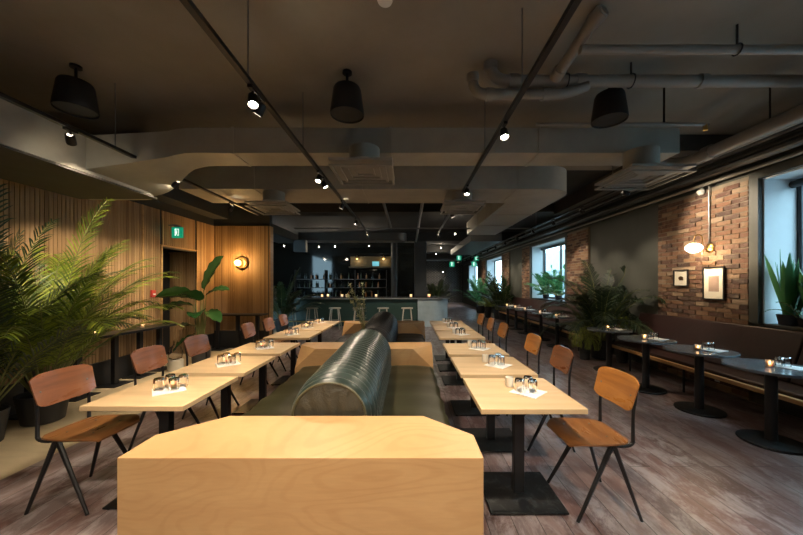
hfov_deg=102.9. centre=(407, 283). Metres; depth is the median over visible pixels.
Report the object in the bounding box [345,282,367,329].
flower vase
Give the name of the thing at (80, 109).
grille
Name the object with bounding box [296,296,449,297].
countertop
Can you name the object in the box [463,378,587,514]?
dining table
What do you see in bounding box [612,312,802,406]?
bench
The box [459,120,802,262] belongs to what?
conduit
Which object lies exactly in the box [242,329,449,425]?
banquette
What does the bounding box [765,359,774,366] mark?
votive candle
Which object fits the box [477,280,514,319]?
potted palm
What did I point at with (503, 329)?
dining chair
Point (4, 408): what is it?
pot
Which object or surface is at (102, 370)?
baseboard
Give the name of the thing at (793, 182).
roller blind
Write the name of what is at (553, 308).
cushion
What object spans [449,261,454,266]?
exit sign
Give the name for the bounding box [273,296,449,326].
bar counter
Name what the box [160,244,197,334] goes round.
trim
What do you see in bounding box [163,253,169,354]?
door
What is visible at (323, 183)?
track spotlight
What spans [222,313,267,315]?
countertop
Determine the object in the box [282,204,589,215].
ceiling beam
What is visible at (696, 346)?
votive candle
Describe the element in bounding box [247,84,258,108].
track spotlight
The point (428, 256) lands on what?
ceiling beam
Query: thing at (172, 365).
plinth
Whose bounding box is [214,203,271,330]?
wall
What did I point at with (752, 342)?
cushion
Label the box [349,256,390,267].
canopy
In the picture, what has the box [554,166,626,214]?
ceiling beam
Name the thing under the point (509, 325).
round table
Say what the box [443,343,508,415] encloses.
dining table
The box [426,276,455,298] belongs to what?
potted palm
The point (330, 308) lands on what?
bar stool
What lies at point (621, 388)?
dining chair
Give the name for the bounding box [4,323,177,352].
countertop
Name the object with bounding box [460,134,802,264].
conduit
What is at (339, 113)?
grille
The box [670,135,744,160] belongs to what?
ceiling beam
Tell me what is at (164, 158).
air duct
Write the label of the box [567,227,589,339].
brick wall
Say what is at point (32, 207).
wall
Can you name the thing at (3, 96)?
track rail
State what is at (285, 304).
potted palm
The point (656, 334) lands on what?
tumbler
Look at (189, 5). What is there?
track rail
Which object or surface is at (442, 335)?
dining table
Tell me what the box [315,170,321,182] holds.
track spotlight
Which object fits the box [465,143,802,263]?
conduit
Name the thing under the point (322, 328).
dining table
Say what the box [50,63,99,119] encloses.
speaker
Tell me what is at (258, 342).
tumbler
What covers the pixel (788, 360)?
tumbler
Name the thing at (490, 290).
potted palm
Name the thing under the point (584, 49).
drain pipe
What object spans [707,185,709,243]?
conduit
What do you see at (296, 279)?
shelf
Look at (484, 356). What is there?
candle jar
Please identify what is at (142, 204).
trim
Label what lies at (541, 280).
palm
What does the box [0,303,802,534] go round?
floor
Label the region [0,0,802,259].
ceiling
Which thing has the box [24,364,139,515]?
dining chair
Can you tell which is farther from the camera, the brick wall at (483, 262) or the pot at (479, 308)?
the brick wall at (483, 262)
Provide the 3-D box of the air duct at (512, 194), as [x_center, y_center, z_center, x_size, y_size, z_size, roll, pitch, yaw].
[-0.441,-1.585,6.971,5.918,0.366,4.458,0,0,0]
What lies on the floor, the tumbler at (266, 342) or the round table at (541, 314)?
the round table at (541, 314)
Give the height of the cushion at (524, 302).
0.555 m
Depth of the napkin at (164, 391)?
2.37 m
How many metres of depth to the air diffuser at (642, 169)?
3.26 m
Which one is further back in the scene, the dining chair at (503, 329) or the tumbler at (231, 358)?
the dining chair at (503, 329)
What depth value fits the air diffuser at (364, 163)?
3.20 m
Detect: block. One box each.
[295,342,432,372]
[342,321,424,338]
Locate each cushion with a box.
[501,310,594,333]
[509,297,545,317]
[543,301,595,331]
[612,342,802,399]
[633,312,802,381]
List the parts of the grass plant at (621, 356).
pot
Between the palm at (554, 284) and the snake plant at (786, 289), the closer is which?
the snake plant at (786, 289)
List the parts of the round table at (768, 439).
plate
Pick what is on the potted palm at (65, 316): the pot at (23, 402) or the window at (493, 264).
the pot at (23, 402)
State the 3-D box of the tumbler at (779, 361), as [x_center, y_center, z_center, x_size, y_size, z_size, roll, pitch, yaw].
[3.590,0.749,3.090,0.071,0.086,0.070,0,0,-24]
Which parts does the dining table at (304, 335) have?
plate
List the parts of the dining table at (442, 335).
plate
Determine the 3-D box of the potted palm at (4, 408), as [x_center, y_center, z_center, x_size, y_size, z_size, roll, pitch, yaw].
[-3.675,0.243,3.017,1.968,2.590,2.589,0,0,0]
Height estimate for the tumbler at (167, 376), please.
0.086 m
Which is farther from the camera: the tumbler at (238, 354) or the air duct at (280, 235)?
the air duct at (280, 235)
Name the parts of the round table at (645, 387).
plate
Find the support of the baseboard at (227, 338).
attached to the wall at (244, 233)
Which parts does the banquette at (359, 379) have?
seat, panel, seat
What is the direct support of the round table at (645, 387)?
on the floor
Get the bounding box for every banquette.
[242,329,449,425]
[335,311,424,341]
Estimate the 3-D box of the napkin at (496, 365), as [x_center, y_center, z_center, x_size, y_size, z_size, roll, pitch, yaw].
[0.885,0.796,3.145,0.200,0.006,0.200,0,0,45]
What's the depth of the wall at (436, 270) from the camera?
26.18 m
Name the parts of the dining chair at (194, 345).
frame, backrest, leg, leg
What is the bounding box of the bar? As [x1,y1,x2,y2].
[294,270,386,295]
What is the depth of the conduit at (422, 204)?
8.39 m
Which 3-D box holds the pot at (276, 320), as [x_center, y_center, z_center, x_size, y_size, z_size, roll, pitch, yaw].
[-4.050,1.339,10.300,0.440,0.398,0.440,0,0,0]
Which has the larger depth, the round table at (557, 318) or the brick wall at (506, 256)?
the brick wall at (506, 256)
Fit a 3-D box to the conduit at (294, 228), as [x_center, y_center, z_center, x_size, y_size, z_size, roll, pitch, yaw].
[0.200,-1.510,8.700,6.600,0.036,0.036,0,0,0]
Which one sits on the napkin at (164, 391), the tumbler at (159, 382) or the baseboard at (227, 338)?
the tumbler at (159, 382)
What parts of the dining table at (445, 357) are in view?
plate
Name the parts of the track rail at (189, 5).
hanging rod, hanging rod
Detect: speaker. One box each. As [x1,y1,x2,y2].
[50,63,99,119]
[330,69,363,123]
[591,88,628,128]
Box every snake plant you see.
[764,252,802,325]
[795,264,802,299]
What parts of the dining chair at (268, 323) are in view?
backrest, seat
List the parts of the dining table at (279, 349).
plate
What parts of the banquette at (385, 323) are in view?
seat, panel, seat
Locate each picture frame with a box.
[673,269,688,286]
[702,266,724,299]
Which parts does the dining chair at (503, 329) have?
backrest, frame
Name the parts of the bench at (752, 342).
leg, leg, rail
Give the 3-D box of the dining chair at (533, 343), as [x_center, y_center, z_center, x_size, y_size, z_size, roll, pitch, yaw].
[1.345,1.079,3.920,0.469,0.918,0.444,0,0,-1]
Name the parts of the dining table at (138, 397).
plate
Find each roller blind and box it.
[789,178,802,187]
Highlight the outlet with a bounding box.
[293,240,306,251]
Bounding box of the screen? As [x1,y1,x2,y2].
[372,261,378,265]
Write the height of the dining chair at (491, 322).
0.918 m
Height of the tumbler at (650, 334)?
0.086 m
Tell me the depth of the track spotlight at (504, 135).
2.73 m
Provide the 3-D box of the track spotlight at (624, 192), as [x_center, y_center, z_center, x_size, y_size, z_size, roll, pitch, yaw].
[3.208,-1.354,4.720,0.104,0.131,0.100,0,0,0]
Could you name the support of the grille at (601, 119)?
attached to the speaker at (610, 107)
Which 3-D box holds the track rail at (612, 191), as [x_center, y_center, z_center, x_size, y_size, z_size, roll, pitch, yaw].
[3.200,-1.705,13.200,0.040,0.570,17.600,0,0,0]
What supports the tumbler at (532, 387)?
on the napkin at (525, 392)
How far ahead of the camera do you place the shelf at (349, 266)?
14.55 m
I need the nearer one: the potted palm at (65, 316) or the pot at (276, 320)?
the potted palm at (65, 316)
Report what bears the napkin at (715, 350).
on the round table at (698, 408)
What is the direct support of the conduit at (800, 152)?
attached to the wall at (629, 239)
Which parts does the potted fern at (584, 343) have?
pot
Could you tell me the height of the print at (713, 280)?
0.226 m
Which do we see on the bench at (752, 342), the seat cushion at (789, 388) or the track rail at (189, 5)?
the seat cushion at (789, 388)
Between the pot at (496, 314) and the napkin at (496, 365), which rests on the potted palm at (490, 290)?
the pot at (496, 314)
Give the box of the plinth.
[167,358,183,371]
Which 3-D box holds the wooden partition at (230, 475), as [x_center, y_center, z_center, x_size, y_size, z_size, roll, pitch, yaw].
[-0.520,1.190,1.792,1.770,0.699,0.495,0,0,0]
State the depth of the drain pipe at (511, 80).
2.83 m
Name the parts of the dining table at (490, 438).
plate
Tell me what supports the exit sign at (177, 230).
attached to the wall at (32, 207)
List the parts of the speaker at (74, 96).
stem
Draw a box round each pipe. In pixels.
[467,71,589,100]
[484,59,802,88]
[535,88,709,130]
[550,4,608,82]
[578,44,802,54]
[660,104,802,163]
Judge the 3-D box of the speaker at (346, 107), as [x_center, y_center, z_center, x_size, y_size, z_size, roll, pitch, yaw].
[-0.570,-1.785,3.000,0.316,0.410,0.316,0,0,0]
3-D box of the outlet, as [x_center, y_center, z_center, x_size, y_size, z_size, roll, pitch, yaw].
[-3.390,-1.195,10.090,0.380,0.370,0.180,0,0,0]
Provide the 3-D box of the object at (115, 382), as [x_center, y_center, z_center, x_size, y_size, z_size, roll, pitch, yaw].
[-4.490,1.139,4.650,0.340,0.799,2.700,0,0,0]
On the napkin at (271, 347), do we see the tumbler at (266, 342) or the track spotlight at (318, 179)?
the tumbler at (266, 342)
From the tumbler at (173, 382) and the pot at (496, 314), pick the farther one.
the pot at (496, 314)
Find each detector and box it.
[377,0,392,7]
[696,188,704,195]
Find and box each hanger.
[627,62,635,88]
[731,24,743,56]
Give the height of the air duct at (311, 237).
0.260 m
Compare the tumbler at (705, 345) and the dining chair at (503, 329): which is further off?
the dining chair at (503, 329)
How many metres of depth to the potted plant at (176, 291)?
5.92 m
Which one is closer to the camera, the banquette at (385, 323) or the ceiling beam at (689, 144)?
the ceiling beam at (689, 144)
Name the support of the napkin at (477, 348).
on the dining table at (460, 407)
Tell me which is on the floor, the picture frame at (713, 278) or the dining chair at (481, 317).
the dining chair at (481, 317)
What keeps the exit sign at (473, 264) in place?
hanging from the ceiling
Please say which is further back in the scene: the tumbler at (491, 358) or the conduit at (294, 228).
the conduit at (294, 228)
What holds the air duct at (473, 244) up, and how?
hanging from the rod
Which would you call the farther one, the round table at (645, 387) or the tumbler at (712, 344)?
the round table at (645, 387)
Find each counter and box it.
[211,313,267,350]
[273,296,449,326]
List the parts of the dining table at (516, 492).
plate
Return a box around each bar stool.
[306,307,317,321]
[328,307,341,329]
[353,307,364,320]
[401,307,412,320]
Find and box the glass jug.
[168,340,182,359]
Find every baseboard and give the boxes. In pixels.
[0,354,132,414]
[207,333,213,348]
[214,331,268,347]
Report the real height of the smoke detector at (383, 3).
0.035 m
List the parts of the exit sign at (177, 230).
panel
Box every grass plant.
[479,296,494,317]
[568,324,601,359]
[613,316,633,362]
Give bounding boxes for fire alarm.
[150,290,155,296]
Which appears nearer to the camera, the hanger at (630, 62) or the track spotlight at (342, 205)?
the hanger at (630, 62)
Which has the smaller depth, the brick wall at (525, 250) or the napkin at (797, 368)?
the napkin at (797, 368)
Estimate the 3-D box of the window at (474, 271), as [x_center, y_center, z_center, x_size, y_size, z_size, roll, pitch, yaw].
[4.715,-0.451,22.000,0.550,1.978,3.220,0,0,0]
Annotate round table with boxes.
[498,305,516,326]
[505,307,526,329]
[514,309,537,333]
[528,312,551,340]
[542,315,572,347]
[587,326,632,371]
[617,335,676,394]
[663,344,740,418]
[721,358,802,455]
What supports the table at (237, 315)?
on the floor
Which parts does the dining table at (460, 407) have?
plate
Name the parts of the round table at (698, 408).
plate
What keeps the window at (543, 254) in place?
in the wall at (629, 239)
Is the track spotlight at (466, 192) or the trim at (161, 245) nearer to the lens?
the track spotlight at (466, 192)
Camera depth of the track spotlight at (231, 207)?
5.23 m
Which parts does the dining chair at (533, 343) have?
backrest, frame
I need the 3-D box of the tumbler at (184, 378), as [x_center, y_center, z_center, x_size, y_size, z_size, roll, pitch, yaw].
[-1.751,0.749,2.495,0.070,0.086,0.071,0,0,-8]
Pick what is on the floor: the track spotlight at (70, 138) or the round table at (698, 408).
the round table at (698, 408)
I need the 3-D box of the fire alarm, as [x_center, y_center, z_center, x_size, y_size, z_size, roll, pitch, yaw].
[-4.654,0.175,5.850,0.045,0.130,0.090,0,0,0]
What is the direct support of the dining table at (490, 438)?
on the floor
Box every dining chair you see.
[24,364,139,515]
[128,345,199,450]
[182,334,239,418]
[240,322,278,384]
[262,317,289,371]
[278,314,300,361]
[466,318,494,342]
[477,314,484,335]
[497,322,508,352]
[506,333,542,416]
[524,345,574,451]
[547,366,643,522]
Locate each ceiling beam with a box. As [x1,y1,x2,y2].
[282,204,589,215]
[402,232,524,242]
[426,245,494,252]
[426,254,473,258]
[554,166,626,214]
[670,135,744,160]
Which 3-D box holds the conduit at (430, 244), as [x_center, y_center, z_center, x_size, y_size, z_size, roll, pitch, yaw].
[2.150,-1.410,11.500,2.700,0.036,0.036,0,0,0]
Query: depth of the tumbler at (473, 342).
3.96 m
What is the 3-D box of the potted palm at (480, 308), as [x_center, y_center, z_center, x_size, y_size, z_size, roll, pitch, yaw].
[3.410,0.396,17.089,2.078,2.284,2.476,0,0,0]
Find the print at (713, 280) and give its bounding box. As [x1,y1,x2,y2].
[709,276,718,291]
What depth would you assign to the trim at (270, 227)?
7.74 m
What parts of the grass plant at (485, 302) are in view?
pot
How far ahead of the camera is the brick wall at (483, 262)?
18.84 m
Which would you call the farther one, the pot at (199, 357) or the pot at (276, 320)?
the pot at (276, 320)
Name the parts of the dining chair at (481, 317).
backrest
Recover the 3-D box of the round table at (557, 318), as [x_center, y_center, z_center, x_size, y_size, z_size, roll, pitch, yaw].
[3.680,1.169,7.900,0.700,0.739,0.700,0,0,0]
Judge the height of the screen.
0.240 m
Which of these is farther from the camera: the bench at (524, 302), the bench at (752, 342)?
the bench at (524, 302)
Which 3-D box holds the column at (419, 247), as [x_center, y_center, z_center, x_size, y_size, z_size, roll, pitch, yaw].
[0.490,-0.055,12.675,0.460,3.190,0.450,0,0,0]
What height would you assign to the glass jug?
0.330 m
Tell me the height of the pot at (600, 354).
0.398 m
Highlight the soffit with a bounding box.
[0,144,156,198]
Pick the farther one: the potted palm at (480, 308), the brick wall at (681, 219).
the potted palm at (480, 308)
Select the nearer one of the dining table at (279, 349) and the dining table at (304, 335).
the dining table at (279, 349)
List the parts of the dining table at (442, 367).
plate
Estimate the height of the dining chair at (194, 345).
0.918 m
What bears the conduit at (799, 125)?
hanging from the rod
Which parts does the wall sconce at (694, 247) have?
globe, arm, plate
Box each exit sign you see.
[168,225,183,237]
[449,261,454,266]
[471,261,476,266]
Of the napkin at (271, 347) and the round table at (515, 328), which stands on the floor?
the round table at (515, 328)
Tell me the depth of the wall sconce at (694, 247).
4.66 m
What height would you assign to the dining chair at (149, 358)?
0.918 m
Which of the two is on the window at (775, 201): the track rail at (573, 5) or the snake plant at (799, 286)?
the snake plant at (799, 286)
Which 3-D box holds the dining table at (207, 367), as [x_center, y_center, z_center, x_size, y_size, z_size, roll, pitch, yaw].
[-1.815,1.169,3.220,0.684,0.739,0.680,0,0,0]
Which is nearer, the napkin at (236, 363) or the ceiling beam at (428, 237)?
the napkin at (236, 363)
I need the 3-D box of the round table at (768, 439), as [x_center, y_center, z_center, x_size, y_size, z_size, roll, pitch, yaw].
[3.530,1.169,3.110,0.700,0.739,0.700,0,0,0]
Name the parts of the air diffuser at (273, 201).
frame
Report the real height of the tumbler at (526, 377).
0.086 m
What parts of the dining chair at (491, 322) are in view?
backrest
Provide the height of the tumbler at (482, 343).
0.086 m
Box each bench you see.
[499,297,595,350]
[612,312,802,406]
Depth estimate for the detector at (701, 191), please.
4.80 m
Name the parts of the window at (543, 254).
sill, frame, pane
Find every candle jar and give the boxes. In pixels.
[482,354,487,362]
[505,376,512,387]
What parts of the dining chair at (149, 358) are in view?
frame, leg, backrest, leg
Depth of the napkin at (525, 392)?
2.32 m
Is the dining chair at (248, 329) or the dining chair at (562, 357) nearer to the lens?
the dining chair at (562, 357)
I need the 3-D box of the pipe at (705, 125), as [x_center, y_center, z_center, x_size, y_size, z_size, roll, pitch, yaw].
[2.175,-1.775,3.250,1.750,0.430,0.040,0,0,0]
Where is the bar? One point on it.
(324, 279)
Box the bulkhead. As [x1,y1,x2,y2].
[154,187,227,218]
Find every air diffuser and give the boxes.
[245,190,299,214]
[329,142,394,184]
[440,191,485,214]
[594,145,696,189]
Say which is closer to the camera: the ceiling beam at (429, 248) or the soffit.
the soffit
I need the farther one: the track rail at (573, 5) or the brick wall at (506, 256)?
the brick wall at (506, 256)
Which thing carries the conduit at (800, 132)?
attached to the ceiling beam at (428, 237)
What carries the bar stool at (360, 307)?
on the floor
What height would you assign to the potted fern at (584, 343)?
0.723 m
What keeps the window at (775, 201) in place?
in the wall at (629, 239)
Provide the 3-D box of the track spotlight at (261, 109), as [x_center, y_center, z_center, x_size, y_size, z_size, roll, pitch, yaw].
[-1.095,-1.305,2.360,0.099,0.141,0.100,0,0,0]
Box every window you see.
[468,261,478,290]
[486,253,502,290]
[529,233,567,302]
[749,156,802,330]
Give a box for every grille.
[52,101,97,117]
[331,106,362,121]
[592,112,627,126]
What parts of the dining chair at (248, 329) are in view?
backrest, leg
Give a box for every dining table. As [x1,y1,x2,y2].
[79,376,237,509]
[169,356,274,417]
[221,343,299,413]
[263,331,320,385]
[283,325,331,341]
[299,321,339,341]
[430,321,465,360]
[432,325,474,371]
[436,331,484,385]
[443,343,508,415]
[451,357,537,451]
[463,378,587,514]
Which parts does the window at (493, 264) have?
pane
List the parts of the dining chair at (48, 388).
leg, frame, backrest, leg, frame, seat, leg, leg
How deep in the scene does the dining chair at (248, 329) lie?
5.12 m
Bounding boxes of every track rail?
[0,83,258,214]
[179,0,369,234]
[437,0,581,234]
[455,166,619,262]
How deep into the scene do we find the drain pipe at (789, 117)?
3.40 m
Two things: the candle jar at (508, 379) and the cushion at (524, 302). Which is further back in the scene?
the cushion at (524, 302)
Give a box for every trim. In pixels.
[142,204,143,347]
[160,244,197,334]
[269,226,272,334]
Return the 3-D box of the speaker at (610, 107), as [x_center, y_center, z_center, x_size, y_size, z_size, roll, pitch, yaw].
[1.950,-1.785,3.100,0.316,0.410,0.316,0,0,0]
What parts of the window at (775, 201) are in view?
sill, frame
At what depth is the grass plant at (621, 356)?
6.21 m
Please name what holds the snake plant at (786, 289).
on the window at (775, 201)
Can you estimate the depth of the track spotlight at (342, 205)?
5.27 m
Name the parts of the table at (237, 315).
leg, foot plate, leg, leg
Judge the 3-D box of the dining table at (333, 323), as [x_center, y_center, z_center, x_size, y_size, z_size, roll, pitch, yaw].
[-1.815,1.169,6.620,0.684,0.739,0.680,0,0,0]
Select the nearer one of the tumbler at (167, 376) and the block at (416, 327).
the tumbler at (167, 376)
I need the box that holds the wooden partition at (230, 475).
[117,416,482,534]
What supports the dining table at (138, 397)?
on the floor
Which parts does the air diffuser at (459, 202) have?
frame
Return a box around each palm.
[0,184,151,441]
[0,197,184,426]
[273,269,323,331]
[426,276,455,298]
[457,275,490,312]
[467,267,515,318]
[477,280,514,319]
[525,265,552,298]
[530,264,564,299]
[540,260,664,359]
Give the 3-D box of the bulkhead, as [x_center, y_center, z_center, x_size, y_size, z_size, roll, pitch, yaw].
[-4.495,-1.774,6.150,0.350,0.428,3.100,0,0,0]
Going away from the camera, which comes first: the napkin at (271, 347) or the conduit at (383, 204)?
the napkin at (271, 347)
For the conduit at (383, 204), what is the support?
attached to the ceiling beam at (305, 209)
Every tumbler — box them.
[153,377,164,390]
[165,373,175,386]
[168,377,179,390]
[178,374,188,386]
[217,354,224,363]
[228,354,235,363]
[234,352,240,361]
[256,340,261,347]
[264,340,269,347]
[471,340,476,347]
[480,341,485,348]
[488,355,495,364]
[497,355,504,364]
[514,377,523,391]
[523,375,532,388]
[527,378,537,392]
[648,332,653,338]
[653,332,658,338]
[702,342,709,349]
[709,342,714,349]
[774,356,784,366]
[782,356,791,366]
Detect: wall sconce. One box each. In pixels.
[234,256,247,268]
[684,234,714,254]
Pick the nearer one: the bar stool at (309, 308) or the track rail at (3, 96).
the track rail at (3, 96)
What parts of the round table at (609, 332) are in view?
plate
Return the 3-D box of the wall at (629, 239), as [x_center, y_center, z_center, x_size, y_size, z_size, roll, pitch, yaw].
[4.750,-0.225,11.000,0.500,3.530,30.600,0,0,0]
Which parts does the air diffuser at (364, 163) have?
frame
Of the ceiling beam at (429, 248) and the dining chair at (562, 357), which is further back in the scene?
the ceiling beam at (429, 248)
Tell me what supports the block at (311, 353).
on the floor
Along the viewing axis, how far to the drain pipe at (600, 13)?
2.46 m
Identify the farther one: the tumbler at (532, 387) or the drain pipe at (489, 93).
the drain pipe at (489, 93)
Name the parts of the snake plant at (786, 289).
pot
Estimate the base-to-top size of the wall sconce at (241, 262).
0.320 m
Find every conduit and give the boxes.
[294,228,536,228]
[382,203,391,227]
[415,203,423,241]
[430,244,503,244]
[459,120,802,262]
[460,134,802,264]
[461,122,802,262]
[464,130,802,262]
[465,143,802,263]
[465,150,802,264]
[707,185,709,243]
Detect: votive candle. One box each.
[694,344,701,349]
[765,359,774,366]
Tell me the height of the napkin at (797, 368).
0.006 m
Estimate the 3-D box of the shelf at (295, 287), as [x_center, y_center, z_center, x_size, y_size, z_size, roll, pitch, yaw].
[-3.150,0.175,15.050,4.300,0.030,0.260,0,0,0]
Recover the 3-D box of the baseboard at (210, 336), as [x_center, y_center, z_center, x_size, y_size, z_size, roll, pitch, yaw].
[-4.684,1.362,7.405,0.029,0.354,0.590,0,0,0]
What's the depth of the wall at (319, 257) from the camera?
15.20 m
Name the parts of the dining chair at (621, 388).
leg, seat, leg, leg, frame, frame, backrest, leg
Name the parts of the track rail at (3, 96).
hanging rod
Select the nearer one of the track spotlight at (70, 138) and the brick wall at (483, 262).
the track spotlight at (70, 138)
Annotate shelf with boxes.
[295,287,385,287]
[296,279,385,279]
[349,266,390,267]
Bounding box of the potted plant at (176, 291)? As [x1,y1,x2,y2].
[155,256,228,363]
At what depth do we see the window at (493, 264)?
17.86 m
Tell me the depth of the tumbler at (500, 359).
3.12 m
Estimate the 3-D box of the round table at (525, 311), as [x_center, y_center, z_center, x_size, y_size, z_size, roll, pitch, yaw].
[3.680,1.169,10.000,0.700,0.739,0.700,0,0,0]
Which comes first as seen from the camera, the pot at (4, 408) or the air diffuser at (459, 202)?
the pot at (4, 408)
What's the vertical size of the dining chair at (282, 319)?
0.918 m
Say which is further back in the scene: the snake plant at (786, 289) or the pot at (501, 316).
the pot at (501, 316)
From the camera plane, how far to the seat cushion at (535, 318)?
9.95 m
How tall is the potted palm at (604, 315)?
2.102 m
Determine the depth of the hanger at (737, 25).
2.44 m
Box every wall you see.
[0,179,213,385]
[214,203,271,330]
[273,242,413,295]
[426,260,462,302]
[463,127,802,418]
[481,259,485,303]
[502,252,509,317]
[522,246,530,325]
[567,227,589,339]
[658,176,751,399]
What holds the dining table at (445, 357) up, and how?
on the floor
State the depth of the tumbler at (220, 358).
3.16 m
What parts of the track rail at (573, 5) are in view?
hanging rod, hanging rod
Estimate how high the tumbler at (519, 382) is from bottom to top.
0.086 m
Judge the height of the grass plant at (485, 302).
1.015 m
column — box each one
[391,243,396,295]
[414,242,425,295]
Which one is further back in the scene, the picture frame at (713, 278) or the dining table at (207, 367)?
the picture frame at (713, 278)
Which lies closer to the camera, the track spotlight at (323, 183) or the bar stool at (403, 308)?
the track spotlight at (323, 183)
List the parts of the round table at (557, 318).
plate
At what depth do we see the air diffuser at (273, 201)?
4.77 m
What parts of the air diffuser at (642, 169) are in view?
frame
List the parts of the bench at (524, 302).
rail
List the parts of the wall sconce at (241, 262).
globe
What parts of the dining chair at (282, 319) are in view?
backrest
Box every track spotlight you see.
[62,126,77,145]
[171,181,179,188]
[228,202,233,211]
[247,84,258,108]
[252,94,265,117]
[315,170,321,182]
[321,177,327,188]
[339,200,344,209]
[464,185,468,195]
[500,121,508,140]
[621,190,629,195]
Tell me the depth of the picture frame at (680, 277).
5.18 m
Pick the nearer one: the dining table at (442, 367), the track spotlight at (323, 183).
the track spotlight at (323, 183)
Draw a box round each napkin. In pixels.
[152,387,186,396]
[215,362,240,367]
[254,346,273,349]
[469,346,490,350]
[485,363,511,368]
[509,388,546,398]
[701,348,726,351]
[775,366,802,370]
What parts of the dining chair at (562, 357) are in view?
leg, frame, backrest, frame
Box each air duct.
[0,98,679,199]
[179,166,566,234]
[272,224,306,251]
[298,232,406,242]
[451,234,501,254]
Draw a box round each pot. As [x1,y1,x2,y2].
[0,404,10,441]
[13,391,68,426]
[191,346,210,363]
[275,319,288,331]
[476,305,484,312]
[493,309,498,318]
[498,310,506,319]
[590,337,614,359]
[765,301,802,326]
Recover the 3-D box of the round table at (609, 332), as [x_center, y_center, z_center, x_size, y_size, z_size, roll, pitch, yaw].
[3.580,1.169,5.700,0.700,0.739,0.700,0,0,0]
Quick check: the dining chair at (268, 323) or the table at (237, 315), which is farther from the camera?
the table at (237, 315)
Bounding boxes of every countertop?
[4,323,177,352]
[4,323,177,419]
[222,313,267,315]
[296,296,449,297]
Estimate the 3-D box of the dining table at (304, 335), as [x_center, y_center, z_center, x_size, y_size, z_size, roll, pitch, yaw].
[-1.815,1.169,5.100,0.684,0.739,0.680,0,0,0]
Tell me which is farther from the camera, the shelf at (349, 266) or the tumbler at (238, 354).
the shelf at (349, 266)

